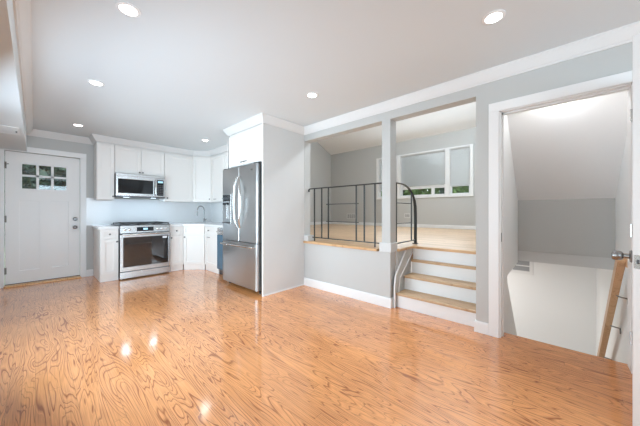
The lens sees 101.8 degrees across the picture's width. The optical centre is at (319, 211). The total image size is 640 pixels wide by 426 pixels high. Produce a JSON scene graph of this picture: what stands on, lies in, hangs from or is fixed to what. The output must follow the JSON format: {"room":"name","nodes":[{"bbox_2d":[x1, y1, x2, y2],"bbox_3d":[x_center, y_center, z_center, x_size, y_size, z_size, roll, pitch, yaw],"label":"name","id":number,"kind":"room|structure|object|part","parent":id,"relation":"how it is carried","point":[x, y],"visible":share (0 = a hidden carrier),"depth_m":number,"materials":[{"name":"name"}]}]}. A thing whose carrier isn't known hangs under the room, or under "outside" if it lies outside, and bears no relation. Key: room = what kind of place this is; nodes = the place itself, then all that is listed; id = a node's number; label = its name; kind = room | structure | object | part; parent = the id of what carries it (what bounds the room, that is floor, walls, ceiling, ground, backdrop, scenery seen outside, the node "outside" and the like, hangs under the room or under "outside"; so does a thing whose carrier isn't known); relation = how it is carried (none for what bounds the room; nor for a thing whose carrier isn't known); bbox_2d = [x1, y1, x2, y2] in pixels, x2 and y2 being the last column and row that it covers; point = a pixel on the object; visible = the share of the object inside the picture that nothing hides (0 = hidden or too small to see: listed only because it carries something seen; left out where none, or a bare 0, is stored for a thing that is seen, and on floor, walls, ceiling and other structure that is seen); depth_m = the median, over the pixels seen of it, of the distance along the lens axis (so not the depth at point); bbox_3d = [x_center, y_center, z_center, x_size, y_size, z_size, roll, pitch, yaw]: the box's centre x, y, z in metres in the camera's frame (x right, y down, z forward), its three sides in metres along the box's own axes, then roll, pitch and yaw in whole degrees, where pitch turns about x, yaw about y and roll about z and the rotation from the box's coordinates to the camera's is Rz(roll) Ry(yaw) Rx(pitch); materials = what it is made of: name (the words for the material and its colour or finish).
{"room":"open-plan kitchen","nodes":[
{"label":"open-plan kitchen","id":0,"kind":"room"},
{"bbox_2d":[0,0,26,151],"bbox_3d":[-1.230,-1.107,0.781,9.270,0.355,0.335,0,0,42],"label":"beam","id":1,"kind":"structure","parent":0,"point":[12,114],"depth_m":1.96,"materials":[{"name":"white paint"}]},
{"bbox_2d":[0,125,19,134],"bbox_3d":[-3.560,-0.920,2.923,0.400,0.020,0.240,0,0,42],"label":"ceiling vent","id":2,"kind":"object","parent":1,"relation":"attached to","point":[3,129],"visible":1,"depth_m":2.95,"materials":[{"name":"metal"}]},
{"bbox_2d":[4,135,188,284],"bbox_3d":[-3.720,-0.077,5.032,0.140,2.415,3.460,0,0,42],"label":"wall","id":3,"kind":"structure","parent":0,"point":[32,141],"depth_m":4.53,"materials":[{"name":"grey paint"}]},
{"bbox_2d":[4,151,79,284],"bbox_3d":[-4.431,0.102,4.182,0.109,2.033,0.834,0,0,42],"label":"door","id":4,"kind":"structure","parent":3,"relation":"in","point":[42,226],"depth_m":4.16,"materials":[{"name":"white wood"}]},
{"bbox_3d":[-4.445,-0.550,4.204,0.044,0.424,0.535,0,0,42],"label":"glazing frame","id":5,"kind":"part","parent":4,"relation":"part of","materials":[{"name":"white wood"}]},
{"bbox_2d":[3,276,80,288],"bbox_3d":[-4.401,1.116,4.164,0.145,0.028,0.844,0,0,42],"label":"threshold","id":6,"kind":"object","parent":3,"relation":"attached to","point":[72,277],"depth_m":4.10,"materials":[{"name":"brown wood"}]},
{"bbox_2d":[0,147,85,288],"bbox_3d":[-4.409,0.063,4.160,0.018,2.134,1.003,0,0,42],"label":"door frame","id":7,"kind":"structure","parent":3,"relation":"in","point":[81,156],"depth_m":4.36,"materials":[{"name":"white wood"}]},
{"bbox_2d":[86,269,92,276],"bbox_3d":[-4.041,1.073,4.566,0.014,0.115,0.089,0,0,42],"label":"baseboard","id":8,"kind":"structure","parent":3,"relation":"attached to","point":[88,272],"depth_m":4.56,"materials":[{"name":"white wood"}]},
{"bbox_2d":[94,141,113,199],"bbox_3d":[-3.792,-0.744,4.570,0.370,1.074,0.237,0,0,42],"label":"upper cabinet","id":9,"kind":"object","parent":3,"relation":"attached to","point":[103,152],"visible":0.99,"depth_m":4.47,"materials":[{"name":"white wood"}]},
{"bbox_2d":[114,144,163,176],"bbox_3d":[-3.448,-0.983,4.947,0.370,0.596,0.780,0,0,42],"label":"upper cabinet","id":10,"kind":"object","parent":3,"relation":"attached to","point":[127,159],"visible":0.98,"depth_m":4.81,"materials":[{"name":"white wood"}]},
{"bbox_3d":[-3.469,-0.923,4.703,0.020,0.471,0.381,0,0,42],"label":"door","id":11,"kind":"part","parent":10,"relation":"part of","materials":[{"name":"white wood"}]},
{"bbox_2d":[114,173,164,198],"bbox_3d":[-3.413,-0.469,4.914,0.461,0.415,0.768,0,0,42],"label":"microwave","id":12,"kind":"object","parent":10,"relation":"attached to","point":[125,185],"visible":1,"depth_m":4.77,"materials":[{"name":"metal"}]},
{"bbox_3d":[-3.343,-0.460,4.752,0.034,0.355,0.623,0,0,42],"label":"door","id":13,"kind":"part","parent":12,"relation":"part of","materials":[{"name":"silver metal"}]},
{"bbox_3d":[-3.207,-0.923,4.990,0.020,0.471,0.381,0,0,42],"label":"door","id":14,"kind":"part","parent":10,"relation":"part of","materials":[{"name":"white wood"}]},
{"bbox_2d":[159,152,192,201],"bbox_3d":[-3.000,-0.744,5.438,0.370,1.074,0.545,0,0,42],"label":"upper cabinet","id":15,"kind":"object","parent":3,"relation":"attached to","point":[178,168],"visible":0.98,"depth_m":5.33,"materials":[{"name":"white wood"}]},
{"bbox_2d":[190,156,220,202],"bbox_3d":[-2.544,-0.744,5.753,0.618,1.074,0.542,0,0,42],"label":"upper cabinet","id":16,"kind":"object","parent":3,"relation":"attached to","point":[201,164],"visible":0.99,"depth_m":5.55,"materials":[{"name":"white wood"}]},
{"bbox_3d":[-2.514,-0.684,5.546,0.374,0.949,0.020,0,0,-3],"label":"door","id":17,"kind":"part","parent":16,"relation":"part of","materials":[{"name":"white wood"}]},
{"bbox_2d":[0,264,631,425],"bbox_3d":[-0.237,1.145,1.869,9.470,0.030,3.482,0,0,42],"label":"floor","id":18,"kind":"structure","parent":0,"point":[183,347],"depth_m":1.92,"materials":[{"name":"brown wood"}]},
{"bbox_2d":[93,228,118,282],"bbox_3d":[-3.659,0.705,4.441,0.740,0.846,0.236,0,0,42],"label":"base cabinet","id":19,"kind":"object","parent":18,"relation":"on","point":[105,241],"visible":1,"depth_m":4.24,"materials":[{"name":"white wood"}]},
{"bbox_2d":[92,225,118,229],"bbox_3d":[-3.672,0.260,4.437,0.727,0.040,0.262,0,0,42],"label":"countertop","id":20,"kind":"structure","parent":19,"relation":"on","point":[98,227],"depth_m":4.23,"materials":[{"name":"white stone"}]},
{"bbox_3d":[-3.412,0.366,4.216,0.020,0.151,0.226,0,0,42],"label":"drawer","id":21,"kind":"part","parent":19,"relation":"part of","materials":[{"name":"white wood"}]},
{"bbox_3d":[-3.412,0.735,4.216,0.020,0.564,0.226,0,0,42],"label":"door","id":22,"kind":"part","parent":19,"relation":"part of","materials":[{"name":"white wood"}]},
{"bbox_2d":[111,221,169,279],"bbox_3d":[-3.284,0.662,4.775,0.835,0.936,0.756,0,0,42],"label":"range","id":23,"kind":"object","parent":18,"relation":"on","point":[144,247],"visible":1,"depth_m":4.52,"materials":[{"name":"metal"}]},
{"bbox_2d":[111,223,167,225],"bbox_3d":[-3.308,0.230,4.796,0.748,0.011,0.756,0,0,42],"label":"cooktop","id":24,"kind":"object","parent":23,"relation":"in","point":[116,224],"depth_m":4.57,"materials":[{"name":"black metal"}]},
{"bbox_3d":[-3.037,1.058,4.550,0.032,0.107,0.746,0,0,42],"label":"storage drawer","id":25,"kind":"part","parent":23,"relation":"part of","materials":[{"name":"silver metal"}]},
{"bbox_3d":[-3.037,0.690,4.549,0.034,0.610,0.746,0,0,42],"label":"oven door","id":26,"kind":"part","parent":23,"relation":"part of","materials":[{"name":"silver metal"}]},
{"bbox_3d":[-3.034,0.295,4.546,0.034,0.120,0.746,0,0,42],"label":"control panel","id":27,"kind":"part","parent":23,"relation":"part of","materials":[{"name":"silver metal"}]},
{"bbox_3d":[-3.040,0.298,4.526,0.016,0.070,0.250,0,0,42],"label":"display panel","id":28,"kind":"part","parent":23,"relation":"part of","materials":[{"name":"black glass"}]},
{"bbox_3d":[-3.000,0.380,4.516,0.066,0.029,0.704,0,0,42],"label":"handle","id":29,"kind":"part","parent":23,"relation":"part of","materials":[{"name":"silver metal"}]},
{"bbox_2d":[170,226,182,271],"bbox_3d":[-2.983,0.705,5.181,0.740,0.846,0.246,0,0,42],"label":"base cabinet","id":30,"kind":"object","parent":18,"relation":"on","point":[176,233],"visible":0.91,"depth_m":4.96,"materials":[{"name":"white wood"}]},
{"bbox_3d":[-2.737,0.366,4.956,0.020,0.151,0.236,0,0,42],"label":"drawer","id":31,"kind":"part","parent":30,"relation":"part of","materials":[{"name":"white wood"}]},
{"bbox_3d":[-2.737,0.735,4.956,0.020,0.564,0.236,0,0,42],"label":"door","id":32,"kind":"part","parent":30,"relation":"part of","materials":[{"name":"white wood"}]},
{"bbox_2d":[183,226,204,269],"bbox_3d":[-2.514,0.705,5.501,1.002,0.846,0.872,0,0,42],"label":"base cabinet","id":33,"kind":"object","parent":18,"relation":"on","point":[193,236],"visible":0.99,"depth_m":5.05,"materials":[{"name":"white wood"}]},
{"bbox_2d":[166,222,222,227],"bbox_3d":[-2.182,0.260,5.037,2.121,0.040,1.113,0,0,42],"label":"countertop","id":34,"kind":"structure","parent":33,"relation":"on","point":[208,224],"depth_m":5.03,"materials":[{"name":"white stone"}]},
{"bbox_2d":[196,206,205,222],"bbox_3d":[-2.556,0.054,5.622,0.116,0.372,0.207,0,0,32],"label":"kitchen faucet","id":35,"kind":"object","parent":34,"relation":"on","point":[204,219],"visible":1,"depth_m":5.68,"materials":[{"name":"silver metal"}]},
{"bbox_3d":[-2.447,0.738,5.051,0.395,0.559,0.020,0,0,-2],"label":"door","id":36,"kind":"part","parent":33,"relation":"part of","materials":[{"name":"white wood"}]},
{"bbox_2d":[205,226,219,273],"bbox_3d":[-1.858,0.705,5.077,0.539,0.846,0.614,0,0,42],"label":"base cabinet","id":37,"kind":"object","parent":18,"relation":"on","point":[211,234],"visible":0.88,"depth_m":4.88,"materials":[{"name":"white wood"}]},
{"bbox_3d":[-2.038,0.735,4.875,0.521,0.564,0.020,0,0,42],"label":"door","id":38,"kind":"part","parent":37,"relation":"part of","materials":[{"name":"white wood"}]},
{"bbox_3d":[-2.038,0.364,4.875,0.521,0.146,0.020,0,0,42],"label":"drawer","id":39,"kind":"part","parent":37,"relation":"part of","materials":[{"name":"white wood"}]},
{"bbox_2d":[216,228,222,274],"bbox_3d":[-1.458,0.706,4.681,0.568,0.842,0.626,0,0,42],"label":"dishwasher","id":40,"kind":"object","parent":18,"relation":"on","point":[219,231],"visible":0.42,"depth_m":4.61,"materials":[{"name":"metal"}]},
{"bbox_3d":[-1.630,0.715,4.492,0.564,0.610,0.034,0,0,42],"label":"door","id":41,"kind":"part","parent":40,"relation":"part of","materials":[{"name":"metal"}]},
{"bbox_3d":[-1.629,0.346,4.493,0.564,0.118,0.031,0,0,42],"label":"control panel","id":42,"kind":"part","parent":40,"relation":"part of","materials":[{"name":"silver metal"}]},
{"bbox_2d":[227,141,230,168],"bbox_3d":[-1.255,-0.011,4.465,0.016,2.278,0.706,0,0,42],"label":"panel","id":43,"kind":"object","parent":18,"relation":"on","point":[227,141],"visible":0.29,"depth_m":4.21,"materials":[{"name":"white wood"}]},
{"bbox_2d":[220,162,261,293],"bbox_3d":[-0.968,0.230,4.045,0.949,1.800,0.808,0,0,42],"label":"refrigerator","id":44,"kind":"object","parent":18,"relation":"on","point":[242,185],"visible":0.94,"depth_m":3.69,"materials":[{"name":"metal"}]},
{"bbox_3d":[-1.440,-0.045,4.020,0.250,0.450,0.010,0,0,42],"label":"dispenser frame","id":45,"kind":"part","parent":44,"relation":"part of","materials":[{"name":"silver metal"}]},
{"bbox_3d":[-1.342,-0.113,3.978,0.487,1.085,0.068,0,0,42],"label":"door","id":46,"kind":"part","parent":44,"relation":"part of","materials":[{"name":"silver metal"}]},
{"bbox_3d":[-1.229,-0.140,3.789,0.091,0.755,0.045,0,0,0],"label":"handle","id":47,"kind":"part","parent":44,"relation":"part of","materials":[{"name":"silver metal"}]},
{"bbox_3d":[-1.217,0.487,3.772,0.879,0.030,0.069,0,0,42],"label":"handle","id":48,"kind":"part","parent":44,"relation":"part of","materials":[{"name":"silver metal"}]},
{"bbox_3d":[-1.146,-0.140,3.711,0.046,0.756,0.114,0,0,-17],"label":"handle","id":49,"kind":"part","parent":44,"relation":"part of","materials":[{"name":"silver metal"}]},
{"bbox_3d":[-1.172,0.755,3.822,0.949,0.630,0.068,0,0,42],"label":"freezer drawer","id":50,"kind":"part","parent":44,"relation":"part of","materials":[{"name":"silver metal"}]},
{"bbox_2d":[229,124,261,167],"bbox_3d":[-0.856,-0.982,4.046,0.886,0.599,0.787,0,0,42],"label":"upper cabinet","id":51,"kind":"object","parent":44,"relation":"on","point":[245,147],"visible":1,"depth_m":3.74,"materials":[{"name":"wood"}]},
{"bbox_3d":[-1.260,-0.922,3.931,0.434,0.474,0.020,0,0,42],"label":"door","id":52,"kind":"part","parent":51,"relation":"part of","materials":[{"name":"white wood"}]},
{"bbox_3d":[-0.933,-0.922,3.633,0.434,0.474,0.020,0,0,42],"label":"door","id":53,"kind":"part","parent":51,"relation":"part of","materials":[{"name":"white wood"}]},
{"bbox_3d":[-0.990,-0.113,3.657,0.458,1.085,0.068,0,0,42],"label":"door","id":54,"kind":"part","parent":44,"relation":"part of","materials":[{"name":"silver metal"}]},
{"bbox_2d":[262,123,303,296],"bbox_3d":[-0.506,-0.076,3.744,0.034,2.413,0.766,0,0,42],"label":"end panel","id":55,"kind":"object","parent":18,"relation":"on","point":[282,149],"visible":0.96,"depth_m":3.70,"materials":[{"name":"white wood"}]},
{"bbox_3d":[-0.494,1.119,3.740,0.011,0.022,0.756,0,0,42],"label":"shoe moulding","id":56,"kind":"part","parent":55,"relation":"part of","materials":[{"name":"white wood"}]},
{"bbox_2d":[392,245,475,326],"bbox_3d":[1.361,0.789,2.988,0.902,0.682,0.590,0,0,42],"label":"steps","id":57,"kind":"structure","parent":18,"relation":"on","point":[448,264],"depth_m":3.03,"materials":[{"name":"brown wood"}]},
{"bbox_3d":[0.977,0.804,3.164,0.017,0.652,0.322,0,0,42],"label":"skirt moulding","id":58,"kind":"part","parent":57,"relation":"part of","materials":[{"name":"white wood"}]},
{"bbox_3d":[1.098,0.805,3.298,0.020,0.651,0.460,0,0,42],"label":"skirt moulding","id":59,"kind":"part","parent":57,"relation":"part of","materials":[{"name":"white wood"}]},
{"bbox_2d":[310,141,330,221],"bbox_3d":[-1.150,-1.610,8.088,0.120,4.520,4.780,0,0,42],"label":"wall","id":60,"kind":"structure","parent":0,"point":[320,159],"depth_m":9.24,"materials":[{"name":"grey paint"}]},
{"bbox_2d":[31,0,639,150],"bbox_3d":[-0.300,-1.345,1.837,9.520,0.120,3.350,0,0,42],"label":"ceiling","id":61,"kind":"structure","parent":0,"point":[179,73],"depth_m":2.10,"materials":[{"name":"white paint"}]},
{"bbox_2d":[87,79,104,85],"bbox_3d":[-2.228,-1.281,2.588,0.132,0.008,0.132,0,0,42],"label":"recessed light","id":62,"kind":"object","parent":61,"relation":"in","point":[91,81],"visible":1,"depth_m":2.57,"materials":[{"name":"white"}]},
{"bbox_2d":[90,81,101,85],"bbox_3d":[-2.228,-1.281,2.588,0.094,0.008,0.094,0,0,42],"label":"diffuser","id":63,"kind":"object","parent":62,"relation":"attached to","point":[97,83],"depth_m":2.59,"materials":[{"name":"white plastic"}]},
{"bbox_2d":[115,1,140,17],"bbox_3d":[-1.215,-1.281,1.650,0.132,0.008,0.132,0,0,42],"label":"recessed light","id":64,"kind":"object","parent":61,"relation":"in","point":[126,8],"visible":1,"depth_m":1.64,"materials":[{"name":"white"}]},
{"bbox_2d":[119,4,137,15],"bbox_3d":[-1.215,-1.281,1.650,0.094,0.008,0.094,0,0,42],"label":"diffuser","id":65,"kind":"object","parent":64,"relation":"attached to","point":[127,9],"depth_m":1.64,"materials":[{"name":"white plastic"}]},
{"bbox_2d":[306,92,317,97],"bbox_3d":[-0.085,-1.281,2.859,0.132,0.008,0.132,0,0,42],"label":"recessed light","id":66,"kind":"object","parent":61,"relation":"in","point":[310,94],"visible":1,"depth_m":2.86,"materials":[{"name":"white"}]},
{"bbox_2d":[482,9,505,24],"bbox_3d":[1.146,-1.281,1.716,0.132,0.008,0.132,0,0,42],"label":"recessed light","id":67,"kind":"object","parent":61,"relation":"in","point":[492,17],"visible":1,"depth_m":1.71,"materials":[{"name":"white"}]},
{"bbox_2d":[485,13,501,22],"bbox_3d":[1.146,-1.281,1.716,0.094,0.008,0.094,0,0,42],"label":"diffuser","id":68,"kind":"object","parent":67,"relation":"attached to","point":[490,17],"depth_m":1.71,"materials":[{"name":"white plastic"}]},
{"bbox_2d":[310,224,475,264],"bbox_3d":[0.987,0.550,6.132,5.673,0.200,4.510,0,0,42],"label":"floor","id":69,"kind":"structure","parent":0,"point":[463,239],"depth_m":4.73,"materials":[{"name":"brown wood"}]},
{"bbox_2d":[396,182,417,243],"bbox_3d":[1.134,0.041,3.432,0.060,0.818,0.690,0,0,42],"label":"railing","id":70,"kind":"object","parent":69,"relation":"on","point":[406,186],"visible":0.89,"depth_m":3.55,"materials":[{"name":"black metal"}]},
{"bbox_3d":[1.125,-0.119,3.421,0.031,0.498,0.662,0,0,42],"label":"rail","id":71,"kind":"part","parent":70,"relation":"part of","materials":[{"name":"black metal"}]},
{"bbox_3d":[1.320,0.109,3.635,0.044,0.683,0.114,0,0,42],"label":"post","id":72,"kind":"part","parent":70,"relation":"part of","materials":[{"name":"black metal"}]},
{"bbox_2d":[317,102,475,154],"bbox_3d":[0.993,-2.688,6.133,6.000,1.263,4.780,0,0,42],"label":"ceiling","id":73,"kind":"structure","parent":0,"point":[461,117],"depth_m":7.17,"materials":[{"name":"white paint"}]},
{"bbox_2d":[331,127,475,225],"bbox_3d":[2.926,-0.620,7.510,7.000,3.700,0.140,0,0,42],"label":"wall","id":74,"kind":"structure","parent":0,"point":[354,167],"depth_m":7.93,"materials":[{"name":"grey paint"}]},
{"bbox_2d":[347,214,354,218],"bbox_3d":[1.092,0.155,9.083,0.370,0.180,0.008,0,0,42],"label":"electrical outlet","id":75,"kind":"object","parent":74,"relation":"in","point":[349,216],"visible":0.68,"depth_m":9.09,"materials":[{"name":"white plastic"}]},
{"bbox_2d":[310,222,475,229],"bbox_3d":[0.987,0.404,6.132,5.673,0.092,4.510,0,0,42],"label":"baseboard","id":76,"kind":"structure","parent":74,"relation":"attached to","point":[311,223],"depth_m":7.48,"materials":[{"name":"white wood"}]},
{"bbox_2d":[376,144,473,199],"bbox_3d":[2.875,-1.052,7.499,2.750,1.315,0.125,0,0,42],"label":"window","id":77,"kind":"structure","parent":74,"relation":"in","point":[447,189],"depth_m":7.04,"materials":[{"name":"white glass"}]},
{"bbox_2d":[379,157,396,190],"bbox_3d":[2.131,-1.165,8.145,0.618,0.998,0.030,0,0,42],"label":"window blind","id":78,"kind":"object","parent":77,"relation":"attached to","point":[380,161],"visible":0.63,"depth_m":8.31,"materials":[{"name":"white fabric"}]},
{"bbox_2d":[401,150,444,187],"bbox_3d":[2.914,-1.191,7.430,1.258,0.946,0.030,0,0,42],"label":"window blind","id":79,"kind":"object","parent":77,"relation":"attached to","point":[414,173],"visible":0.97,"depth_m":7.40,"materials":[{"name":"white fabric"}]},
{"bbox_3d":[2.914,-1.649,7.430,1.258,0.029,0.030,0,0,42],"label":"head rail","id":80,"kind":"part","parent":79,"relation":"part of","materials":[{"name":"white"}]},
{"bbox_3d":[2.914,-0.728,7.431,1.254,0.020,0.024,0,0,42],"label":"rail","id":81,"kind":"part","parent":79,"relation":"part of","materials":[{"name":"white"}]},
{"bbox_2d":[450,146,469,186],"bbox_3d":[3.643,-1.165,6.765,0.463,0.998,0.030,0,0,42],"label":"window blind","id":82,"kind":"object","parent":77,"relation":"attached to","point":[460,174],"visible":1,"depth_m":6.76,"materials":[{"name":"white fabric"}]},
{"bbox_2d":[304,42,631,322],"bbox_3d":[0.883,-1.370,3.097,9.270,5.000,0.145,0,0,42],"label":"wall","id":83,"kind":"structure","parent":0,"point":[373,272],"depth_m":2.75,"materials":[{"name":"grey paint"}]},
{"bbox_2d":[86,198,222,224],"bbox_3d":[-2.549,-0.002,4.636,2.124,0.481,2.206,0,0,42],"label":"backsplash","id":84,"kind":"structure","parent":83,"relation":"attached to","point":[98,212],"depth_m":5.21,"materials":[{"name":"white tile"}]},
{"bbox_2d":[211,151,226,201],"bbox_3d":[-1.690,-0.744,5.136,1.500,1.074,0.302,0,0,42],"label":"upper cabinet","id":85,"kind":"object","parent":83,"relation":"attached to","point":[218,161],"visible":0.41,"depth_m":5.38,"materials":[{"name":"white wood"}]},
{"bbox_3d":[-2.133,-0.684,5.384,0.484,0.949,0.020,0,0,42],"label":"door","id":86,"kind":"part","parent":85,"relation":"part of","materials":[{"name":"white wood"}]},
{"bbox_3d":[-1.763,-0.684,5.047,0.502,0.949,0.020,0,0,42],"label":"door","id":87,"kind":"part","parent":85,"relation":"part of","materials":[{"name":"white wood"}]},
{"bbox_2d":[304,235,313,240],"bbox_3d":[-0.168,0.406,4.036,0.088,0.082,0.142,0,0,42],"label":"baseboard","id":88,"kind":"structure","parent":83,"relation":"attached to","point":[306,237],"depth_m":4.00,"materials":[{"name":"white wood"}]},
{"bbox_2d":[13,0,639,155],"bbox_3d":[-0.142,-1.235,1.974,9.270,0.100,2.895,0,0,42],"label":"crown molding","id":89,"kind":"structure","parent":83,"relation":"attached to","point":[622,35],"depth_m":2.50,"materials":[{"name":"white wood"}]},
{"bbox_2d":[303,240,378,250],"bbox_3d":[0.267,0.464,3.630,1.277,0.032,0.164,0,0,42],"label":"sill","id":90,"kind":"structure","parent":83,"relation":"on","point":[352,246],"depth_m":3.51,"materials":[{"name":"brown wood"}]},
{"bbox_2d":[308,182,381,246],"bbox_3d":[0.312,0.041,3.641,1.336,0.813,0.034,0,0,42],"label":"balcony railing","id":91,"kind":"object","parent":90,"relation":"on","point":[356,185],"visible":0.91,"depth_m":3.48,"materials":[{"name":"black metal"}]},
{"bbox_3d":[0.312,-0.337,3.641,1.336,0.056,0.034,0,0,42],"label":"rail","id":92,"kind":"part","parent":91,"relation":"part of","materials":[{"name":"black metal"}]},
{"bbox_3d":[0.312,0.394,3.641,1.274,0.014,0.016,0,0,42],"label":"rail","id":93,"kind":"part","parent":91,"relation":"part of","materials":[{"name":"black metal"}]},
{"bbox_2d":[304,277,393,308],"bbox_3d":[0.323,1.073,3.560,1.455,0.115,0.104,0,0,42],"label":"baseboard","id":94,"kind":"structure","parent":83,"relation":"attached to","point":[355,294],"depth_m":3.41,"materials":[{"name":"white wood"}]},
{"bbox_2d":[379,242,396,252],"bbox_3d":[0.828,0.424,3.147,0.153,0.108,0.174,0,0,42],"label":"baseboard","id":95,"kind":"structure","parent":83,"relation":"attached to","point":[383,247],"depth_m":3.09,"materials":[{"name":"white wood"}]},
{"bbox_2d":[474,320,488,334],"bbox_3d":[1.531,1.078,2.455,0.116,0.104,0.099,0,0,42],"label":"baseboard","id":96,"kind":"object","parent":83,"relation":"attached to","point":[480,327],"visible":0.85,"depth_m":2.42,"materials":[{"name":"white wood"}]},
{"bbox_2d":[489,71,631,373],"bbox_3d":[1.937,0.074,2.115,0.939,2.112,0.151,0,0,42],"label":"doorway","id":97,"kind":"structure","parent":83,"relation":"in","point":[620,82],"depth_m":2.33,"materials":[{"name":"wood"}]},
{"bbox_2d":[611,33,639,425],"bbox_3d":[1.898,0.106,1.555,0.755,2.023,0.184,0,0,-40],"label":"door","id":98,"kind":"structure","parent":97,"relation":"attached to","point":[633,256],"depth_m":1.33,"materials":[{"name":"white wood"}]},
{"bbox_3d":[1.629,0.237,1.403,0.066,0.066,0.074,0,0,-40],"label":"knob","id":99,"kind":"part","parent":98,"relation":"part of","materials":[{"name":"silver metal"}]},
{"bbox_3d":[1.616,0.255,1.321,0.002,0.070,0.026,0,0,-40],"label":"latch plate","id":100,"kind":"part","parent":98,"relation":"part of","materials":[{"name":"silver metal"}]},
{"bbox_2d":[395,262,595,355],"bbox_3d":[2.377,1.835,3.882,2.880,2.390,3.260,0,0,42],"label":"wall","id":101,"kind":"structure","parent":0,"point":[555,305],"depth_m":4.43,"materials":[{"name":"white paint"}]},
{"bbox_2d":[510,260,532,274],"bbox_3d":[3.676,0.994,4.755,0.342,0.272,0.018,0,0,42],"label":"air vent","id":102,"kind":"object","parent":101,"relation":"in","point":[522,267],"visible":0.56,"depth_m":4.72,"materials":[{"name":"white metal"}]},
{"bbox_2d":[504,115,517,335],"bbox_3d":[2.270,0.480,3.133,0.129,5.100,1.810,0,0,42],"label":"wall","id":103,"kind":"structure","parent":0,"point":[510,191],"depth_m":2.73,"materials":[{"name":"grey paint"}]},
{"bbox_2d":[518,198,614,257],"bbox_3d":[2.814,0.113,3.118,0.954,0.765,0.100,0,0,42],"label":"wall","id":104,"kind":"structure","parent":0,"point":[581,227],"depth_m":3.00,"materials":[{"name":"grey paint"}]},
{"bbox_2d":[518,251,614,269],"bbox_3d":[2.835,0.558,3.140,0.954,0.127,0.140,0,0,42],"label":"ledge","id":105,"kind":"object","parent":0,"point":[551,258],"depth_m":3.01,"materials":[{"name":"white paint"}]},
{"bbox_2d":[507,91,627,199],"bbox_3d":[2.454,-0.725,2.627,0.825,1.330,1.310,0,0,42],"label":"ceiling","id":106,"kind":"structure","parent":0,"point":[571,150],"depth_m":2.60,"materials":[{"name":"white paint"}]},
{"bbox_2d":[596,132,627,363],"bbox_3d":[3.395,0.480,2.954,0.125,5.100,3.060,0,0,42],"label":"wall","id":107,"kind":"structure","parent":0,"point":[617,347],"depth_m":2.57,"materials":[{"name":"white paint"}]},
{"bbox_2d":[597,253,627,359],"bbox_3d":[2.940,1.183,2.624,0.108,1.714,1.720,0,0,42],"label":"stair handrail","id":108,"kind":"object","parent":107,"relation":"attached to","point":[619,265],"visible":0.62,"depth_m":2.35,"materials":[{"name":"brown wood"}]},
{"label":"outside","id":109,"kind":"structure","parent":0,"visible":0},
{"bbox_3d":[-0.998,1.405,6.325,22.000,0.050,24.000,0,0,42],"label":"ground","id":110,"kind":"structure","parent":109,"visible":0},
{"bbox_2d":[22,164,65,189],"bbox_3d":[-6.044,-0.452,5.586,1.516,3.668,2.271,0,0,42],"label":"evergreen shrub","id":111,"kind":"object","parent":110,"relation":"on","point":[27,182],"visible":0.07,"depth_m":5.30,"materials":[{"name":"green plant"}]},
{"bbox_2d":[404,156,439,194],"bbox_3d":[3.667,-0.339,9.255,1.388,3.443,1.262,0,0,-20],"label":"shrub","id":112,"kind":"object","parent":110,"relation":"on","point":[415,191],"visible":0.09,"depth_m":8.85,"materials":[{"name":"green plant"}]},
{"bbox_2d":[439,164,454,193],"bbox_3d":[6.130,-1.206,10.705,2.835,5.173,2.312,0,0,42],"label":"tree","id":113,"kind":"object","parent":110,"relation":"on","point":[441,190],"visible":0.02,"depth_m":11.09,"materials":[{"name":"green plant"}]},
{"bbox_2d":[452,153,468,192],"bbox_3d":[4.736,-0.312,8.290,1.303,3.388,1.369,0,0,11],"label":"shrub","id":114,"kind":"object","parent":110,"relation":"on","point":[457,189],"visible":0.07,"depth_m":7.96,"materials":[{"name":"green plant"}]}
]}

